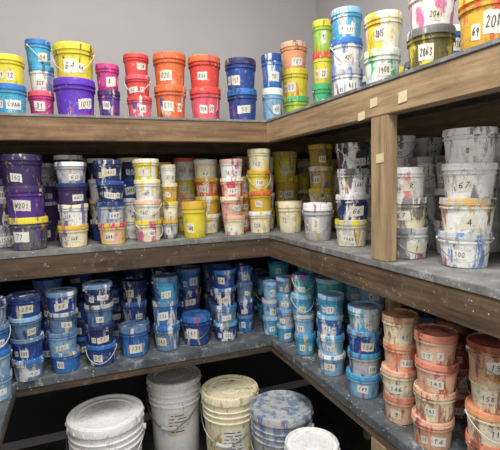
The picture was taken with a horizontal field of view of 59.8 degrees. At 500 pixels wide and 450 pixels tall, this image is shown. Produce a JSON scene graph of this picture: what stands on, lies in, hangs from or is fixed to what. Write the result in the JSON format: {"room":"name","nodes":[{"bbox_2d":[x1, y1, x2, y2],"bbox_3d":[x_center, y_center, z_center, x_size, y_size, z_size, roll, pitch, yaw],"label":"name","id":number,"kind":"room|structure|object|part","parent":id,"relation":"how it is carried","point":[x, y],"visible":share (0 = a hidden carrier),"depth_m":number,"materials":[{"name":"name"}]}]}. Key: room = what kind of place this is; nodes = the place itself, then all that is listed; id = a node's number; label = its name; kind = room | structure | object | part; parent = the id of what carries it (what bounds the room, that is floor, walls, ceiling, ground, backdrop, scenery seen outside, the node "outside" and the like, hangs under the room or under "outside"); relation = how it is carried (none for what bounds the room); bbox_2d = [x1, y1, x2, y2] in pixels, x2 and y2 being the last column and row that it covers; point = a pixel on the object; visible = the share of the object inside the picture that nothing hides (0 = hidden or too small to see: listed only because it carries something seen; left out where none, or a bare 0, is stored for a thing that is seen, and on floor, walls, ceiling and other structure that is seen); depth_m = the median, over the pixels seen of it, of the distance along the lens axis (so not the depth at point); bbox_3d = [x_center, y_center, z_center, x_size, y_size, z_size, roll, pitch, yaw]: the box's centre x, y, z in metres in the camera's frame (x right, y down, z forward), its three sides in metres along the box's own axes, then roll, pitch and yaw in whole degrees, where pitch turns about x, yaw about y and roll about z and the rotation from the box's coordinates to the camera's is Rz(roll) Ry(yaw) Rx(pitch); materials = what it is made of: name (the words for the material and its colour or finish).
{"room":"paint storage room","nodes":[
{"label":"paint storage room","id":0,"kind":"room"},
{"bbox_2d":[0,0,315,449],"bbox_3d":[-0.616,-0.344,2.187,2.330,2.750,0.100,-4,6,-21],"label":"wall","id":1,"kind":"structure","parent":0,"point":[224,29],"depth_m":2.15,"materials":[{"name":"grey paint"}]},
{"bbox_2d":[17,384,370,449],"bbox_3d":[0.312,1.269,0.089,2.330,0.100,4.930,-4,6,-21],"label":"floor","id":2,"kind":"structure","parent":0,"point":[326,415],"depth_m":2.18,"materials":[{"name":"concrete"}]},
{"bbox_2d":[65,394,145,449],"bbox_3d":[-0.554,0.902,1.700,0.297,0.362,0.303,-4,6,-21],"label":"pail","id":3,"kind":"object","parent":2,"relation":"on","point":[111,421],"visible":1,"depth_m":1.64,"materials":[{"name":"plastic"}]},
{"bbox_2d":[146,365,201,449],"bbox_3d":[-0.344,0.863,2.008,0.253,0.368,0.258,-4,6,-21],"label":"pail","id":4,"kind":"object","parent":2,"relation":"on","point":[174,395],"visible":0.92,"depth_m":1.92,"materials":[{"name":"plastic"}]},
{"bbox_2d":[200,374,258,449],"bbox_3d":[-0.083,0.871,1.877,0.253,0.362,0.254,-4,6,-21],"label":"pail","id":5,"kind":"object","parent":2,"relation":"on","point":[226,400],"visible":0.91,"depth_m":1.78,"materials":[{"name":"plastic"}]},
{"bbox_2d":[0,37,499,449],"bbox_3d":[-0.225,0.370,1.308,2.126,1.480,1.928,-4,6,-21],"label":"shelving","id":6,"kind":"object","parent":2,"relation":"on","point":[461,89],"visible":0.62,"depth_m":1.55,"materials":[{"name":"wood"}]},
{"bbox_2d":[0,296,12,401],"bbox_3d":[-0.824,0.396,1.389,0.112,0.324,0.112,-1,6,10],"label":"buckets","id":7,"kind":"object","parent":6,"relation":"on","point":[6,373],"visible":1,"depth_m":1.38,"materials":[{"name":"plastic"}]},
{"bbox_2d":[0,53,27,112],"bbox_3d":[-0.832,-0.476,1.502,0.113,0.199,0.114,-4,6,-21],"label":"buckets","id":8,"kind":"object","parent":6,"relation":"on","point":[13,94],"visible":0.98,"depth_m":1.47,"materials":[{"name":"plastic"}]},
{"bbox_2d":[0,154,48,250],"bbox_3d":[-0.799,-0.081,1.550,0.139,0.334,0.134,-4,6,-21],"label":"buckets","id":9,"kind":"object","parent":6,"relation":"on","point":[24,192],"visible":1,"depth_m":1.50,"materials":[{"name":"plastic"}]},
{"bbox_2d":[7,290,44,381],"bbox_3d":[-0.789,0.391,1.540,0.110,0.302,0.114,-4,6,-21],"label":"buckets","id":10,"kind":"object","parent":6,"relation":"on","point":[26,340],"visible":0.98,"depth_m":1.50,"materials":[{"name":"plastic"}]},
{"bbox_2d":[24,38,54,113],"bbox_3d":[-0.760,-0.523,1.579,0.095,0.274,0.093,-4,6,-21],"label":"buckets","id":11,"kind":"object","parent":6,"relation":"on","point":[41,99],"visible":0.96,"depth_m":1.55,"materials":[{"name":"plastic"}]},
{"bbox_2d":[45,287,79,372],"bbox_3d":[-0.688,0.386,1.602,0.115,0.296,0.111,-4,6,-21],"label":"buckets","id":12,"kind":"object","parent":6,"relation":"on","point":[62,313],"visible":1,"depth_m":1.56,"materials":[{"name":"plastic"}]},
{"bbox_2d":[54,162,88,247],"bbox_3d":[-0.649,-0.075,1.589,0.113,0.306,0.114,-4,6,-21],"label":"buckets","id":13,"kind":"object","parent":6,"relation":"on","point":[71,186],"visible":1,"depth_m":1.55,"materials":[{"name":"plastic"}]},
{"bbox_2d":[52,41,95,114],"bbox_3d":[-0.635,-0.517,1.578,0.148,0.254,0.145,-4,6,-21],"label":"buckets","id":14,"kind":"object","parent":6,"relation":"on","point":[74,89],"visible":0.98,"depth_m":1.53,"materials":[{"name":"plastic"}]},
{"bbox_2d":[82,279,116,365],"bbox_3d":[-0.568,0.370,1.650,0.114,0.311,0.116,-4,6,-21],"label":"buckets","id":15,"kind":"object","parent":6,"relation":"on","point":[101,344],"visible":1,"depth_m":1.61,"materials":[{"name":"plastic"}]},
{"bbox_2d":[95,63,119,115],"bbox_3d":[-0.524,-0.492,1.610,0.084,0.190,0.087,-4,6,-21],"label":"buckets","id":16,"kind":"object","parent":6,"relation":"on","point":[108,95],"visible":0.99,"depth_m":1.58,"materials":[{"name":"plastic"}]},
{"bbox_2d":[93,160,126,244],"bbox_3d":[-0.523,-0.086,1.636,0.114,0.312,0.109,-4,6,-21],"label":"buckets","id":17,"kind":"object","parent":6,"relation":"on","point":[110,207],"visible":1,"depth_m":1.60,"materials":[{"name":"plastic"}]},
{"bbox_2d":[0,261,230,364],"bbox_3d":[-0.775,0.353,1.855,1.413,0.317,0.359,-4,6,-21],"label":"buckets","id":18,"kind":"object","parent":6,"relation":"on","point":[39,284],"visible":0.28,"depth_m":1.89,"materials":[{"name":"plastic"}]},
{"bbox_2d":[118,319,148,356],"bbox_3d":[-0.463,0.454,1.743,0.121,0.121,0.120,-4,6,-21],"label":"paint bucket","id":19,"kind":"object","parent":6,"relation":"on","point":[133,334],"visible":1,"depth_m":1.70,"materials":[{"name":"plastic"}]},
{"bbox_2d":[121,276,148,321],"bbox_3d":[-0.492,0.365,1.868,0.117,0.273,0.113,-4,6,-21],"label":"buckets","id":20,"kind":"object","parent":6,"relation":"on","point":[134,303],"visible":0.77,"depth_m":1.82,"materials":[{"name":"plastic"}]},
{"bbox_2d":[123,53,151,116],"bbox_3d":[-0.423,-0.518,1.645,0.101,0.231,0.100,-4,6,-21],"label":"buckets","id":21,"kind":"object","parent":6,"relation":"on","point":[137,82],"visible":0.97,"depth_m":1.61,"materials":[{"name":"plastic"}]},
{"bbox_2d":[132,159,162,241],"bbox_3d":[-0.399,-0.096,1.687,0.112,0.315,0.111,-2,6,-1],"label":"buckets","id":22,"kind":"object","parent":6,"relation":"on","point":[147,205],"visible":1,"depth_m":1.65,"materials":[{"name":"plastic"}]},
{"bbox_3d":[-0.584,0.278,2.191,2.112,1.410,0.012,-4,6,-21],"label":"panel","id":23,"kind":"part","parent":6,"relation":"part of","materials":[{"name":"paint"}]},
{"bbox_2d":[151,273,179,350],"bbox_3d":[-0.344,0.355,1.785,0.112,0.303,0.109,-4,6,-21],"label":"buckets","id":24,"kind":"object","parent":6,"relation":"on","point":[166,327],"visible":1,"depth_m":1.75,"materials":[{"name":"plastic"}]},
{"bbox_2d":[159,164,177,238],"bbox_3d":[-0.323,-0.093,1.748,0.069,0.294,0.069,-4,6,-21],"label":"buckets","id":25,"kind":"object","parent":6,"relation":"on","point":[169,187],"visible":1,"depth_m":1.73,"materials":[{"name":"plastic"}]},
{"bbox_2d":[0,155,337,247],"bbox_3d":[-0.527,-0.130,1.914,2.024,0.347,0.354,-4,6,-21],"label":"buckets","id":26,"kind":"object","parent":6,"relation":"on","point":[184,173],"visible":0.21,"depth_m":1.78,"materials":[{"name":"plastic"}]},
{"bbox_2d":[153,51,185,117],"bbox_3d":[-0.312,-0.535,1.702,0.128,0.248,0.126,-4,6,-21],"label":"buckets","id":27,"kind":"object","parent":6,"relation":"on","point":[169,66],"visible":0.96,"depth_m":1.66,"materials":[{"name":"plastic"}]},
{"bbox_2d":[176,265,200,330],"bbox_3d":[-0.282,0.338,2.014,0.116,0.288,0.113,-4,6,-21],"label":"buckets","id":28,"kind":"object","parent":6,"relation":"on","point":[188,276],"visible":0.76,"depth_m":1.97,"materials":[{"name":"plastic"}]},
{"bbox_2d":[181,201,206,237],"bbox_3d":[-0.226,-0.024,1.772,0.104,0.146,0.104,-4,6,-21],"label":"paint bucket","id":29,"kind":"object","parent":6,"relation":"on","point":[193,212],"visible":1,"depth_m":1.73,"materials":[{"name":"plastic"}]},
{"bbox_2d":[181,310,211,345],"bbox_3d":[-0.227,0.436,1.848,0.127,0.122,0.126,-4,6,-21],"label":"paint bucket","id":30,"kind":"object","parent":6,"relation":"on","point":[196,323],"visible":1,"depth_m":1.81,"materials":[{"name":"plastic"}]},
{"bbox_2d":[188,54,220,118],"bbox_3d":[-0.181,-0.543,1.754,0.129,0.247,0.132,-4,6,-21],"label":"buckets","id":31,"kind":"object","parent":6,"relation":"on","point":[205,93],"visible":0.97,"depth_m":1.71,"materials":[{"name":"plastic"}]},
{"bbox_2d":[193,159,218,233],"bbox_3d":[-0.190,-0.124,1.908,0.111,0.318,0.112,-4,6,-21],"label":"buckets","id":32,"kind":"object","parent":6,"relation":"on","point":[206,182],"visible":0.84,"depth_m":1.86,"materials":[{"name":"plastic"}]},
{"bbox_2d":[212,267,236,340],"bbox_3d":[-0.109,0.338,1.873,0.104,0.305,0.106,-4,6,-21],"label":"buckets","id":33,"kind":"object","parent":6,"relation":"on","point":[224,289],"visible":1,"depth_m":1.83,"materials":[{"name":"plastic"}]},
{"bbox_2d":[219,159,244,234],"bbox_3d":[-0.076,-0.118,1.821,0.104,0.314,0.102,-4,6,-21],"label":"buckets","id":34,"kind":"object","parent":6,"relation":"on","point":[231,181],"visible":1,"depth_m":1.78,"materials":[{"name":"plastic"}]},
{"bbox_2d":[225,57,256,119],"bbox_3d":[-0.037,-0.557,1.824,0.131,0.254,0.131,-4,6,-21],"label":"buckets","id":35,"kind":"object","parent":6,"relation":"on","point":[240,71],"visible":0.94,"depth_m":1.77,"materials":[{"name":"plastic"}]},
{"bbox_2d":[235,263,252,332],"bbox_3d":[-0.025,0.329,1.963,0.079,0.302,0.082,-4,6,-21],"label":"buckets","id":36,"kind":"object","parent":6,"relation":"on","point":[244,285],"visible":1,"depth_m":1.94,"materials":[{"name":"plastic"}]},
{"bbox_2d":[246,149,271,232],"bbox_3d":[0.041,-0.145,1.867,0.107,0.354,0.106,0,6,14],"label":"buckets","id":37,"kind":"object","parent":6,"relation":"on","point":[258,175],"visible":1,"depth_m":1.83,"materials":[{"name":"plastic"}]},
{"bbox_2d":[262,279,277,334],"bbox_3d":[0.093,0.363,1.922,0.080,0.236,0.078,-4,6,-21],"label":"buckets","id":38,"kind":"object","parent":6,"relation":"on","point":[269,301],"visible":0.86,"depth_m":1.89,"materials":[{"name":"plastic"}]},
{"bbox_2d":[261,53,283,119],"bbox_3d":[0.098,-0.590,1.908,0.098,0.295,0.095,-4,6,-21],"label":"buckets","id":39,"kind":"object","parent":6,"relation":"on","point":[272,92],"visible":0.93,"depth_m":1.87,"materials":[{"name":"plastic"}]},
{"bbox_2d":[272,151,298,226],"bbox_3d":[0.172,-0.171,2.088,0.128,0.355,0.127,-4,6,-21],"label":"buckets","id":40,"kind":"object","parent":6,"relation":"on","point":[286,183],"visible":0.73,"depth_m":2.04,"materials":[{"name":"plastic"}]},
{"bbox_2d":[276,275,294,341],"bbox_3d":[0.151,0.352,1.838,0.081,0.271,0.083,-4,6,-21],"label":"buckets","id":41,"kind":"object","parent":6,"relation":"on","point":[285,324],"visible":0.85,"depth_m":1.81,"materials":[{"name":"plastic"}]},
{"bbox_2d":[278,201,301,232],"bbox_3d":[0.172,-0.036,1.862,0.106,0.132,0.105,-4,6,-21],"label":"paint bucket","id":42,"kind":"object","parent":6,"relation":"on","point":[289,211],"visible":1,"depth_m":1.82,"materials":[{"name":"plastic"}]},
{"bbox_2d":[280,40,308,113],"bbox_3d":[0.204,-0.636,1.983,0.124,0.365,0.128,-4,6,-21],"label":"buckets","id":43,"kind":"object","parent":6,"relation":"on","point":[294,73],"visible":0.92,"depth_m":1.93,"materials":[{"name":"plastic"}]},
{"bbox_2d":[290,271,315,354],"bbox_3d":[0.206,0.343,1.694,0.095,0.314,0.092,-4,6,-21],"label":"buckets","id":44,"kind":"object","parent":6,"relation":"on","point":[302,297],"visible":1,"depth_m":1.67,"materials":[{"name":"plastic"}]},
{"bbox_2d":[302,202,333,240],"bbox_3d":[0.249,-0.014,1.595,0.112,0.135,0.112,-4,6,-21],"label":"paint bucket","id":45,"kind":"object","parent":6,"relation":"on","point":[317,218],"visible":1,"depth_m":1.56,"materials":[{"name":"plastic"}]},
{"bbox_2d":[308,144,333,231],"bbox_3d":[0.301,-0.154,1.835,0.109,0.364,0.114,0,6,14],"label":"buckets","id":46,"kind":"object","parent":6,"relation":"on","point":[320,169],"visible":0.77,"depth_m":1.79,"materials":[{"name":"plastic"}]},
{"bbox_2d":[312,19,331,102],"bbox_3d":[0.284,-0.611,1.717,0.082,0.363,0.080,-4,6,-21],"label":"buckets","id":47,"kind":"object","parent":6,"relation":"on","point":[322,28],"visible":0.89,"depth_m":1.69,"materials":[{"name":"plastic"}]},
{"bbox_2d":[317,290,345,375],"bbox_3d":[0.284,0.375,1.519,0.097,0.280,0.101,-4,6,-21],"label":"buckets","id":48,"kind":"object","parent":6,"relation":"on","point":[330,334],"visible":1,"depth_m":1.49,"materials":[{"name":"plastic"}]},
{"bbox_2d":[329,5,362,95],"bbox_3d":[0.311,-0.542,1.404,0.109,0.286,0.109,-4,6,-21],"label":"buckets","id":49,"kind":"object","parent":6,"relation":"on","point":[346,45],"visible":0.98,"depth_m":1.37,"materials":[{"name":"plastic"}]},
{"bbox_2d":[335,142,370,246],"bbox_3d":[0.338,-0.100,1.429,0.120,0.332,0.115,-4,6,-21],"label":"buckets","id":50,"kind":"object","parent":6,"relation":"on","point":[353,172],"visible":1,"depth_m":1.39,"materials":[{"name":"plastic"}]},
{"bbox_2d":[358,111,364,120],"bbox_3d":[0.303,-0.297,1.185,0.001,0.024,0.030,-4,6,-21],"label":"paper tag","id":51,"kind":"object","parent":6,"relation":"attached to","point":[361,116],"visible":1,"depth_m":1.18,"materials":[{"name":"beige paper"}]},
{"bbox_2d":[346,301,381,398],"bbox_3d":[0.355,0.388,1.359,0.108,0.283,0.110,-4,6,-21],"label":"buckets","id":52,"kind":"object","parent":6,"relation":"on","point":[364,332],"visible":0.99,"depth_m":1.32,"materials":[{"name":"plastic"}]},
{"bbox_2d":[251,258,478,418],"bbox_3d":[0.491,0.342,1.630,0.489,0.313,1.621,-4,6,-21],"label":"buckets","id":53,"kind":"object","parent":6,"relation":"on","point":[277,267],"visible":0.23,"depth_m":1.57,"materials":[{"name":"plastic"}]},
{"bbox_3d":[0.558,0.765,2.054,0.040,0.505,0.030,-4,6,-21],"label":"post corner","id":54,"kind":"part","parent":6,"relation":"part of","materials":[{"name":"brown wood"}]},
{"bbox_2d":[370,97,376,107],"bbox_3d":[0.322,-0.319,1.134,0.001,0.024,0.030,-4,6,-21],"label":"paper tag","id":55,"kind":"object","parent":6,"relation":"attached to","point":[373,102],"visible":1,"depth_m":1.13,"materials":[{"name":"beige paper"}]},
{"bbox_2d":[376,153,383,162],"bbox_3d":[0.335,-0.172,1.122,0.001,0.025,0.030,-4,6,-21],"label":"paper tag","id":56,"kind":"object","parent":6,"relation":"attached to","point":[379,157],"visible":1,"depth_m":1.12,"materials":[{"name":"beige paper"}]},
{"bbox_3d":[0.377,0.851,1.236,0.033,0.505,0.067,-4,6,-21],"label":"post","id":57,"kind":"part","parent":6,"relation":"part of","materials":[{"name":"brown wood"}]},
{"bbox_2d":[364,9,402,83],"bbox_3d":[0.371,-0.480,1.214,0.105,0.197,0.103,-4,6,-21],"label":"buckets","id":58,"kind":"object","parent":6,"relation":"on","point":[382,28],"visible":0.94,"depth_m":1.18,"materials":[{"name":"plastic"}]},
{"bbox_3d":[0.351,-0.094,1.143,0.033,0.378,0.067,-4,6,-21],"label":"post","id":59,"kind":"part","parent":6,"relation":"part of","materials":[{"name":"brown wood"}]},
{"bbox_3d":[0.444,0.311,1.350,0.038,0.433,0.033,-4,6,-21],"label":"post","id":60,"kind":"part","parent":6,"relation":"part of","materials":[{"name":"brown wood"}]},
{"bbox_2d":[380,308,418,424],"bbox_3d":[0.416,0.391,1.205,0.106,0.302,0.100,-4,6,-21],"label":"buckets","id":61,"kind":"object","parent":6,"relation":"on","point":[398,370],"visible":0.91,"depth_m":1.17,"materials":[{"name":"plastic"}]},
{"bbox_2d":[398,90,406,103],"bbox_3d":[0.362,-0.304,1.033,0.001,0.028,0.030,-4,6,-21],"label":"paper tag","id":62,"kind":"object","parent":6,"relation":"attached to","point":[402,96],"visible":1,"depth_m":1.03,"materials":[{"name":"beige paper"}]},
{"bbox_2d":[362,24,460,85],"bbox_3d":[0.651,-0.494,1.200,0.263,0.212,0.951,-4,6,-21],"label":"buckets","id":63,"kind":"object","parent":6,"relation":"on","point":[457,45],"visible":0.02,"depth_m":1.33,"materials":[{"name":"plastic"}]},
{"bbox_2d":[396,167,429,258],"bbox_3d":[0.431,-0.035,1.194,0.118,0.245,0.119,-4,6,-21],"label":"buckets","id":64,"kind":"object","parent":6,"relation":"on","point":[412,233],"visible":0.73,"depth_m":1.15,"materials":[{"name":"plastic"}]},
{"bbox_2d":[332,132,499,253],"bbox_3d":[0.639,-0.121,1.368,0.379,0.372,1.299,-4,6,-21],"label":"buckets","id":65,"kind":"object","parent":6,"relation":"on","point":[412,151],"visible":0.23,"depth_m":1.29,"materials":[{"name":"plastic"}]},
{"bbox_3d":[0.760,0.291,1.685,0.012,1.410,1.914,-4,6,-21],"label":"panel","id":66,"kind":"part","parent":6,"relation":"part of","materials":[{"name":"paint"}]},
{"bbox_2d":[406,0,455,68],"bbox_3d":[0.441,-0.468,1.060,0.116,0.199,0.114,-4,6,-21],"label":"paint bucket stack","id":67,"kind":"object","parent":6,"relation":"on","point":[432,35],"visible":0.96,"depth_m":1.02,"materials":[{"name":"yellow plastic"}]},
{"bbox_2d":[411,323,459,449],"bbox_3d":[0.464,0.405,1.091,0.110,0.295,0.105,-4,6,-21],"label":"buckets","id":68,"kind":"object","parent":6,"relation":"on","point":[435,391],"visible":1,"depth_m":1.06,"materials":[{"name":"plastic"}]},
{"bbox_2d":[436,126,498,268],"bbox_3d":[0.525,-0.065,1.053,0.130,0.328,0.128,-4,6,-21],"label":"buckets","id":69,"kind":"object","parent":6,"relation":"on","point":[468,207],"visible":1,"depth_m":1.01,"materials":[{"name":"plastic"}]},
{"bbox_2d":[458,0,499,50],"bbox_3d":[0.501,-0.420,0.917,0.114,0.129,0.113,-4,6,-21],"label":"paint bucket","id":70,"kind":"object","parent":6,"relation":"on","point":[479,20],"depth_m":0.88,"materials":[{"name":"plastic"}]},
{"bbox_2d":[464,332,499,449],"bbox_3d":[0.548,0.407,0.984,0.117,0.307,0.113,-4,6,-21],"label":"buckets","id":71,"kind":"object","parent":6,"relation":"on","point":[482,407],"visible":0.99,"depth_m":0.95,"materials":[{"name":"plastic"}]},
{"bbox_2d":[249,390,313,449],"bbox_3d":[0.126,0.881,1.718,0.253,0.362,0.253,-4,6,-21],"label":"pail","id":72,"kind":"object","parent":2,"relation":"on","point":[274,414],"visible":0.96,"depth_m":1.65,"materials":[{"name":"plastic"}]},
{"bbox_2d":[284,427,339,449],"bbox_3d":[0.215,0.909,1.497,0.192,0.345,0.192,-4,6,-21],"label":"pail","id":73,"kind":"object","parent":2,"relation":"on","point":[305,438],"visible":1,"depth_m":1.50,"materials":[{"name":"plastic"}]},
{"bbox_2d":[316,0,459,96],"bbox_3d":[1.052,-0.273,1.004,0.100,2.750,3.330,-4,6,-21],"label":"wall","id":74,"kind":"structure","parent":0,"point":[324,8],"depth_m":2.00,"materials":[{"name":"grey paint"}]}
]}

